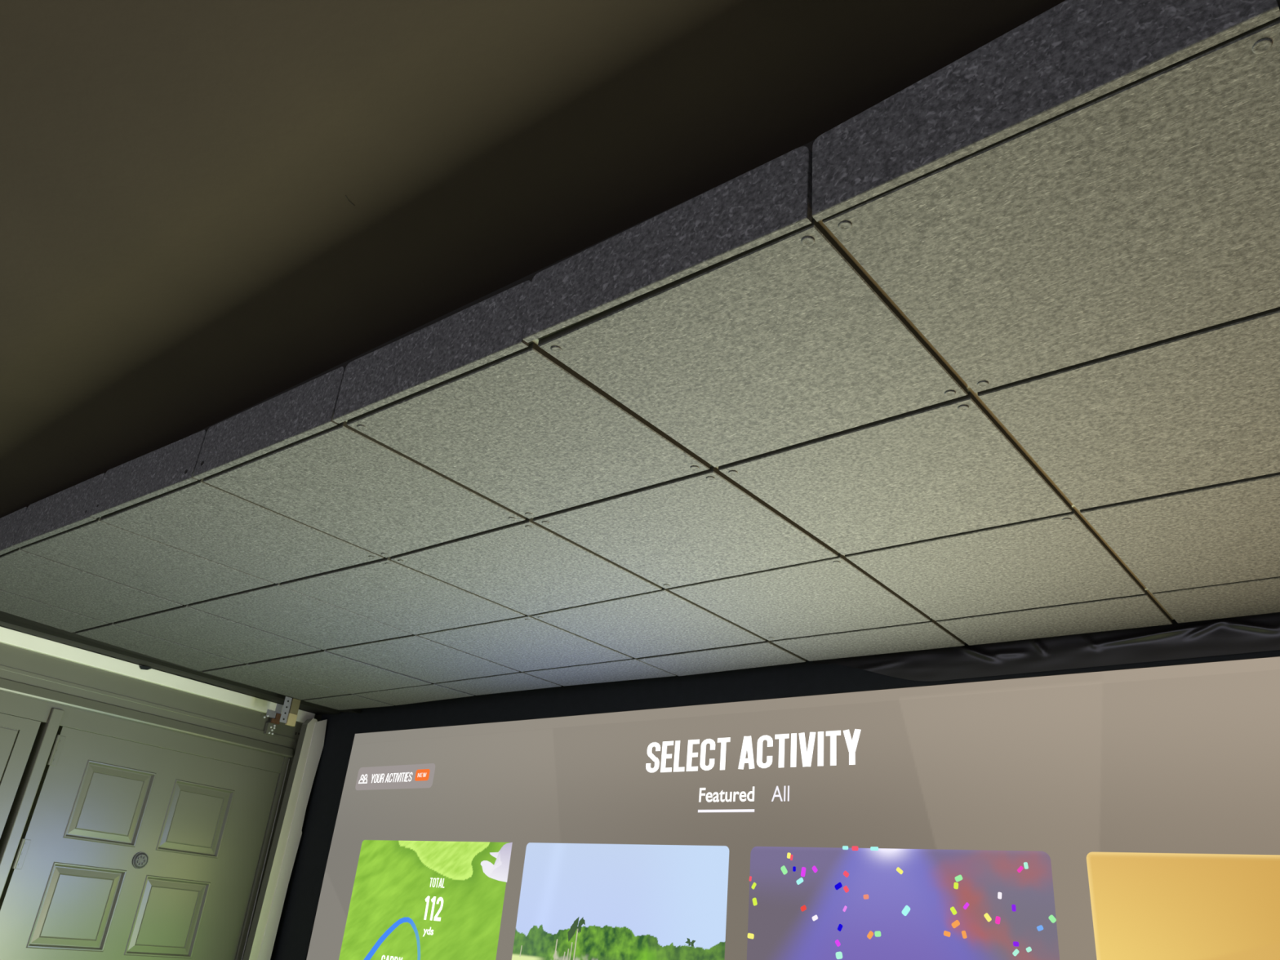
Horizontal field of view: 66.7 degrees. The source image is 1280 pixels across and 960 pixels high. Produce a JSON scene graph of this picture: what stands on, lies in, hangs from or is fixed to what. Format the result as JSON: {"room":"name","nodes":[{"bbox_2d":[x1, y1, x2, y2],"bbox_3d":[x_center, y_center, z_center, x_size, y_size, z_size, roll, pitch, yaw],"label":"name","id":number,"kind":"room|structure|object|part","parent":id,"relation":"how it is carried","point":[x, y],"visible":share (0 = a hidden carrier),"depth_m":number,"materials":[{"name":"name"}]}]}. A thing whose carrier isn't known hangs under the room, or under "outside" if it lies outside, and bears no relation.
{"room":"golf simulator room","nodes":[
{"label":"golf simulator room","id":0,"kind":"room"},
{"bbox_2d":[0,642,322,959],"bbox_3d":[-3.179,1.085,2.342,0.161,2.470,5.600,-13,-31,34],"label":"door frame","id":1,"kind":"structure","parent":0,"point":[11,656],"depth_m":4.03,"materials":[{"name":"green paint"}]},
{"bbox_2d":[0,712,40,838],"bbox_3d":[-2.636,1.617,2.852,0.028,2.028,1.017,-13,-31,34],"label":"door","id":2,"kind":"structure","parent":1,"relation":"in","point":[18,735],"depth_m":3.55,"materials":[{"name":"green paint"}]},
{"bbox_3d":[-2.600,1.516,2.921,0.007,1.695,0.836,-13,-31,34],"label":"panel","id":3,"kind":"part","parent":2,"relation":"part of","materials":[{"name":"green paint"}]},
{"bbox_2d":[0,708,64,898],"bbox_3d":[-2.328,1.819,3.265,0.079,2.095,0.042,-13,-31,34],"label":"trim","id":4,"kind":"structure","parent":1,"relation":"attached to","point":[19,813],"depth_m":3.56,"materials":[{"name":"green paint"}]},
{"bbox_2d":[0,726,279,959],"bbox_3d":[-2.023,2.047,3.626,0.060,2.029,0.996,-12,-31,33],"label":"door","id":5,"kind":"structure","parent":1,"relation":"in","point":[126,850],"depth_m":3.83,"materials":[{"name":"green paint"}]},
{"bbox_3d":[-2.100,1.598,3.637,0.012,0.288,0.284,-13,-31,34],"label":"panel","id":6,"kind":"part","parent":5,"relation":"part of","materials":[{"name":"green paint"}]},
{"bbox_3d":[-2.066,1.266,3.800,0.012,0.285,0.284,-13,-31,34],"label":"panel","id":7,"kind":"part","parent":5,"relation":"part of","materials":[{"name":"green paint"}]},
{"bbox_3d":[-1.888,1.752,3.897,0.012,0.287,0.286,-13,-31,34],"label":"panel","id":8,"kind":"part","parent":5,"relation":"part of","materials":[{"name":"green paint"}]},
{"bbox_3d":[-1.853,1.417,4.062,0.012,0.277,0.280,-13,-31,34],"label":"panel","id":9,"kind":"part","parent":5,"relation":"part of","materials":[{"name":"green paint"}]},
{"bbox_2d":[0,690,284,773],"bbox_3d":[-3.171,0.255,2.564,0.067,0.074,5.265,-13,-31,34],"label":"trim","id":10,"kind":"structure","parent":1,"relation":"attached to","point":[13,704],"depth_m":3.93,"materials":[{"name":"green paint"}]},
{"bbox_2d":[0,677,293,758],"bbox_3d":[-3.117,0.199,2.570,0.020,0.046,5.290,-13,-31,34],"label":"trim","id":11,"kind":"structure","parent":1,"relation":"attached to","point":[8,686],"depth_m":3.92,"materials":[{"name":"green paint"}]},
{"bbox_2d":[0,664,296,742],"bbox_3d":[-3.116,0.150,2.602,0.004,0.015,5.300,-13,-31,34],"label":"trim","id":12,"kind":"structure","parent":1,"relation":"attached to","point":[2,667],"depth_m":3.93,"materials":[{"name":"green paint"}]},
{"bbox_2d":[0,626,315,723],"bbox_3d":[-2.305,0.598,3.627,0.022,0.052,2.655,-13,-31,34],"label":"rail","id":13,"kind":"object","parent":1,"relation":"attached to","point":[7,636],"visible":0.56,"depth_m":3.93,"materials":[{"name":"metal"}]},
{"bbox_2d":[139,666,151,670],"bbox_3d":[-2.016,0.767,3.966,0.002,0.018,0.055,-13,-31,34],"label":"scrap","id":14,"kind":"object","parent":13,"relation":"attached to","point":[146,668],"visible":1,"depth_m":3.96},
{"bbox_2d":[240,759,290,959],"bbox_3d":[-1.694,2.223,3.995,0.008,2.108,0.008,-15,-32,36],"label":"trim","id":15,"kind":"structure","parent":1,"relation":"attached to","point":[287,766],"depth_m":4.26,"materials":[{"name":"green paint"}]},
{"bbox_2d":[263,696,300,735],"bbox_3d":[-1.598,1.048,4.320,0.082,0.139,0.248,24,-31,-34],"label":"bracket","id":16,"kind":"object","parent":1,"relation":"attached to","point":[288,716],"visible":1,"depth_m":4.26,"materials":[{"name":"silver metal"}]},
{"bbox_3d":[-1.656,1.045,4.407,0.004,0.067,0.072,-13,-31,34],"label":"zinc plate","id":17,"kind":"part","parent":16,"relation":"part of","materials":[{"name":"metal"}]},
{"bbox_3d":[-1.648,1.079,4.403,0.009,0.046,0.042,-13,-31,34],"label":"rusty plate","id":18,"kind":"part","parent":16,"relation":"part of","materials":[{"name":"brown metal"}]},
{"bbox_3d":[-1.538,0.998,4.225,0.004,0.110,0.032,-15,-32,36],"label":"metal plate","id":19,"kind":"part","parent":16,"relation":"part of","materials":[{"name":"metal"}]},
{"bbox_2d":[187,140,814,436],"bbox_3d":[-0.166,0.143,2.510,4.345,0.108,1.600,-15,-32,36],"label":"ceiling","id":20,"kind":"structure","parent":0,"point":[809,145],"depth_m":1.74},
{"bbox_2d":[0,0,1065,518],"bbox_3d":[-0.978,-0.573,1.411,6.400,0.090,5.800,-15,-32,36],"label":"ceiling","id":21,"kind":"structure","parent":0,"point":[184,248],"depth_m":1.40,"materials":[{"name":"paint"}]},
{"bbox_2d":[99,0,1279,621],"bbox_3d":[-0.143,0.232,2.509,4.345,0.060,1.746,-15,-32,36],"label":"ceiling","id":22,"kind":"structure","parent":0,"point":[824,226],"depth_m":1.51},
{"bbox_2d":[0,506,27,555],"bbox_3d":[-1.938,0.181,2.899,0.501,0.132,0.017,-15,-32,36],"label":"panel","id":23,"kind":"object","parent":22,"relation":"attached to","point":[10,524],"visible":0.74,"depth_m":2.78,"materials":[{"name":"grey fabric"}]},
{"bbox_2d":[13,472,105,547],"bbox_3d":[-1.547,0.085,2.594,0.501,0.138,0.018,-15,-32,36],"label":"panel","id":24,"kind":"object","parent":22,"relation":"attached to","point":[72,507],"visible":0.92,"depth_m":2.57,"materials":[{"name":"grey fabric"}]},
{"bbox_2d":[89,430,207,518],"bbox_3d":[-1.155,-0.011,2.284,0.508,0.138,0.017,-15,-32,36],"label":"panel","id":25,"kind":"object","parent":22,"relation":"attached to","point":[172,466],"visible":0.93,"depth_m":2.26,"materials":[{"name":"grey fabric"}]},
{"bbox_2d":[0,610,360,715],"bbox_3d":[-2.234,0.550,3.605,0.339,0.052,2.680,-15,-32,36],"label":"strip","id":26,"kind":"object","parent":22,"relation":"attached to","point":[7,620],"visible":0.6,"depth_m":3.87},
{"bbox_2d":[192,366,345,479],"bbox_3d":[-0.757,-0.109,1.974,0.511,0.127,0.017,-15,-32,36],"label":"panel","id":27,"kind":"object","parent":22,"relation":"attached to","point":[306,410],"visible":0.92,"depth_m":1.95,"materials":[{"name":"grey fabric"}]},
{"bbox_2d":[332,280,531,423],"bbox_3d":[-0.364,-0.213,1.670,0.497,0.125,0.015,-15,-32,36],"label":"panel","id":28,"kind":"object","parent":22,"relation":"attached to","point":[491,329],"visible":0.9,"depth_m":1.64,"materials":[{"name":"grey fabric"}]},
{"bbox_2d":[0,17,1279,710],"bbox_3d":[-0.339,0.299,2.648,3.841,0.054,1.742,-15,-32,36],"label":"ceiling panels","id":29,"kind":"object","parent":22,"relation":"attached to","point":[1145,211],"depth_m":1.82,"materials":[{"name":"white tile"}]},
{"bbox_2d":[522,146,812,342],"bbox_3d":[0.021,-0.321,1.369,0.497,0.126,0.012,-15,-32,36],"label":"panel","id":30,"kind":"object","parent":22,"relation":"attached to","point":[772,200],"visible":1,"depth_m":1.33,"materials":[{"name":"grey fabric"}]},
{"bbox_2d":[812,0,1279,222],"bbox_3d":[0.412,-0.448,1.083,0.494,0.169,0.014,-15,-32,36],"label":"panel","id":31,"kind":"object","parent":22,"relation":"attached to","point":[1074,53],"visible":1,"depth_m":1.07,"materials":[{"name":"grey fabric"}]},
{"bbox_2d":[306,656,1278,959],"bbox_3d":[0.627,1.638,2.728,6.400,2.470,0.100,-15,-32,36],"label":"projection screen","id":32,"kind":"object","parent":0,"point":[1270,656],"depth_m":3.10,"materials":[{"name":"paint"}]},
{"bbox_3d":[-1.199,1.713,0.315,6.400,0.060,5.800,-15,-32,36],"label":"floor","id":33,"kind":"structure","parent":0,"visible":0},
{"bbox_2d":[243,718,317,959],"bbox_3d":[-1.623,2.138,4.017,0.045,2.292,0.092,-15,-32,36],"label":"door frame","id":34,"kind":"structure","parent":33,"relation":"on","point":[273,865],"depth_m":4.25,"materials":[{"name":"white wood"}]},
{"bbox_2d":[257,719,327,959],"bbox_3d":[-1.581,2.142,4.029,0.003,2.303,0.083,-15,-32,36],"label":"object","id":35,"kind":"object","parent":33,"relation":"on","point":[316,747],"visible":1,"depth_m":4.29,"materials":[{"name":"beige wood"}]},
{"bbox_2d":[270,649,1279,959],"bbox_3d":[0.243,1.632,2.711,4.755,2.400,0.008,-15,-32,36],"label":"screen border","id":36,"kind":"object","parent":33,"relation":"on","point":[295,925],"depth_m":2.85,"materials":[{"name":"black fabric"}]},
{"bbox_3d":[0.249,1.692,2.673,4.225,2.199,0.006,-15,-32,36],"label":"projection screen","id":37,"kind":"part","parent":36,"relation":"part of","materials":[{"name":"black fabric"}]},
{"bbox_2d":[813,612,1279,681],"bbox_3d":[1.292,0.399,2.427,1.950,0.104,0.013,-15,-32,36],"label":"sheet","id":38,"kind":"object","parent":36,"relation":"attached to","point":[1254,633],"visible":0.86,"depth_m":2.53,"materials":[{"name":"black fabric"}]}
]}

